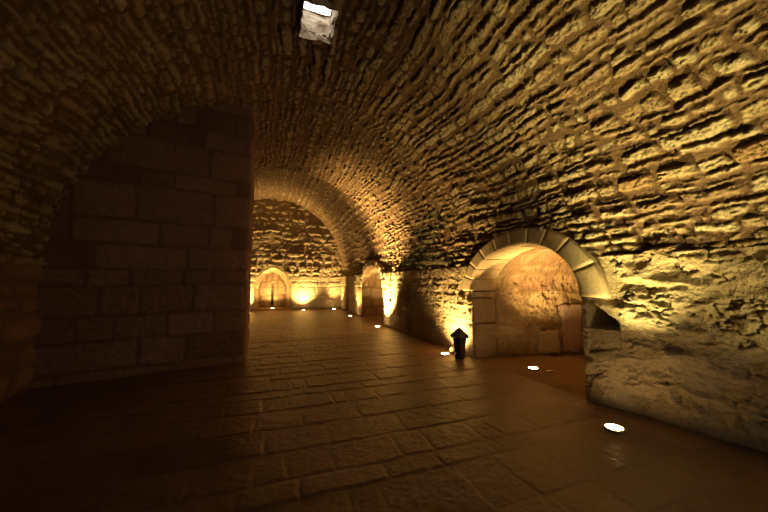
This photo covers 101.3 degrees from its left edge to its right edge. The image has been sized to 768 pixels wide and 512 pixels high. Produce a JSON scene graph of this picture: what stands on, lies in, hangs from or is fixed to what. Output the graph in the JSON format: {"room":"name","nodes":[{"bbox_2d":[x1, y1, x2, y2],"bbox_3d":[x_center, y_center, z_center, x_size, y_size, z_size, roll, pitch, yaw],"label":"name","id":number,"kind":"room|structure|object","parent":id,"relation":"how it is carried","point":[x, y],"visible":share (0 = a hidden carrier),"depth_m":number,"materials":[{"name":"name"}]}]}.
{"room":"vaulted stone cellar","nodes":[
{"label":"vaulted stone cellar","id":0,"kind":"room"},
{"bbox_2d":[0,262,41,401],"bbox_3d":[-4.640,0.843,4.376,0.576,1.580,18.700,2,-5,-20],"label":"wall","id":1,"kind":"structure","parent":0,"point":[19,324],"depth_m":3.49,"materials":[{"name":"stone"}]},
{"bbox_2d":[28,104,255,388],"bbox_3d":[-3.503,-0.484,4.852,2.711,4.303,1.569,2,-5,-20],"label":"wall","id":2,"kind":"structure","parent":0,"point":[148,256],"depth_m":4.46,"materials":[{"name":"stone"}]},
{"bbox_2d":[249,198,341,310],"bbox_3d":[-4.904,-0.148,14.198,6.450,5.170,0.139,2,-5,-20],"label":"wall","id":3,"kind":"structure","parent":0,"point":[287,237],"depth_m":14.54,"materials":[{"name":"stone"}]},
{"bbox_2d":[258,273,285,307],"bbox_3d":[-5.381,1.647,15.203,1.201,1.666,0.634,2,-5,-20],"label":"wall niche","id":4,"kind":"object","parent":3,"relation":"in","point":[272,289],"visible":0.87,"depth_m":14.95,"materials":[{"name":"stone"}]},
{"bbox_2d":[253,268,290,308],"bbox_3d":[-5.116,1.487,14.485,1.571,1.867,0.940,2,-5,-20],"label":"stone arch","id":5,"kind":"object","parent":3,"relation":"attached to","point":[284,277],"visible":0.99,"depth_m":14.50,"materials":[{"name":"stone"}]},
{"bbox_2d":[251,307,292,310],"bbox_3d":[-5.125,2.426,14.447,1.750,0.086,1.060,2,-5,-20],"label":"sill","id":6,"kind":"structure","parent":3,"relation":"attached to","point":[264,308],"depth_m":14.17,"materials":[{"name":"stone"}]},
{"bbox_2d":[254,168,386,275],"bbox_3d":[-3.962,-1.103,11.367,6.444,3.570,6.370,2,-5,-20],"label":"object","id":7,"kind":"structure","parent":0,"point":[358,242],"depth_m":11.96,"materials":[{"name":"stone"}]},
{"bbox_2d":[258,9,470,306],"bbox_3d":[-0.808,-0.814,6.552,9.900,5.800,20.900,2,-5,-20],"label":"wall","id":8,"kind":"structure","parent":0,"point":[304,9],"depth_m":3.91,"materials":[{"name":"stone"}]},
{"bbox_2d":[0,0,767,271],"bbox_3d":[-0.448,-1.425,2.704,6.164,2.886,12.350,2,-5,-20],"label":"ceiling","id":9,"kind":"structure","parent":0,"point":[612,127],"depth_m":3.37,"materials":[{"name":"stone"}]},
{"bbox_2d":[298,0,338,43],"bbox_3d":[-0.758,-2.846,3.629,0.404,0.370,0.552,2,-5,-20],"label":"window","id":10,"kind":"structure","parent":9,"relation":"in","point":[313,22],"depth_m":3.85,"materials":[{"name":"stone"}]},
{"bbox_2d":[396,209,457,268],"bbox_3d":[0.778,-0.316,7.140,0.306,1.145,3.014,2,-5,-20],"label":"moss","id":11,"kind":"object","parent":9,"relation":"attached to","point":[429,234],"visible":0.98,"depth_m":6.79,"materials":[{"name":"green plant"}]},
{"bbox_2d":[0,308,767,511],"bbox_3d":[-0.727,1.770,5.675,8.600,0.099,18.800,2,-5,-20],"label":"floor","id":12,"kind":"structure","parent":0,"point":[339,411],"depth_m":2.50,"materials":[{"name":"stone"}]},
{"bbox_2d":[450,327,468,358],"bbox_3d":[1.253,1.435,5.229,0.344,0.500,0.298,2,-5,-20],"label":"lantern","id":13,"kind":"object","parent":12,"relation":"on","point":[459,336],"visible":1,"depth_m":5.15,"materials":[{"name":"metal"}]},
{"bbox_2d":[527,366,539,370],"bbox_3d":[2.202,1.666,4.649,0.176,0.045,0.176,2,-5,-20],"label":"uplight","id":14,"kind":"object","parent":12,"relation":"on","point":[532,368],"visible":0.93,"depth_m":4.61,"materials":[{"name":"metal"}]},
{"bbox_2d":[537,330,560,354],"bbox_3d":[2.892,1.519,5.548,0.432,0.433,0.093,0,-5,-5],"label":"block","id":15,"kind":"object","parent":12,"relation":"on","point":[548,338],"visible":1,"depth_m":5.51,"materials":[{"name":"stone"}]},
{"bbox_2d":[558,304,583,352],"bbox_3d":[3.356,1.293,5.625,0.444,0.875,0.094,0,-5,-6],"label":"block","id":16,"kind":"object","parent":12,"relation":"on","point":[571,315],"visible":0.91,"depth_m":5.59,"materials":[{"name":"stone"}]},
{"bbox_2d":[602,423,626,433],"bbox_3d":[1.976,1.485,2.703,0.176,0.045,0.176,2,-5,-20],"label":"uplight","id":17,"kind":"object","parent":12,"relation":"on","point":[611,427],"visible":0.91,"depth_m":2.68,"materials":[{"name":"metal"}]},
{"bbox_2d":[471,244,583,357],"bbox_3d":[2.906,0.732,4.793,2.230,1.930,2.195,2,-5,-20],"label":"wall","id":18,"kind":"structure","parent":0,"point":[530,288],"depth_m":5.54,"materials":[{"name":"stone"}]},
{"bbox_2d":[340,245,767,452],"bbox_3d":[1.207,1.011,6.495,0.573,1.594,18.707,2,-5,-21],"label":"wall","id":19,"kind":"structure","parent":0,"point":[682,341],"depth_m":2.81,"materials":[{"name":"stone"}]},
{"bbox_2d":[362,266,382,321],"bbox_3d":[0.284,1.250,10.809,1.530,1.827,2.274,2,-5,-20],"label":"doorway","id":20,"kind":"structure","parent":19,"relation":"in","point":[372,296],"depth_m":11.66,"materials":[{"name":"stone"}]},
{"bbox_2d":[360,260,384,286],"bbox_3d":[-0.322,0.589,10.640,0.294,0.893,2.602,2,-5,-20],"label":"doorway arch","id":21,"kind":"object","parent":19,"relation":"attached to","point":[375,263],"visible":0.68,"depth_m":10.31,"materials":[{"name":"stone"}]},
{"bbox_2d":[463,228,610,358],"bbox_3d":[2.062,0.657,4.451,0.533,2.035,2.506,2,-5,-20],"label":"stone arch","id":22,"kind":"object","parent":19,"relation":"attached to","point":[482,272],"visible":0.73,"depth_m":4.87,"materials":[{"name":"beige stone"}]}
]}

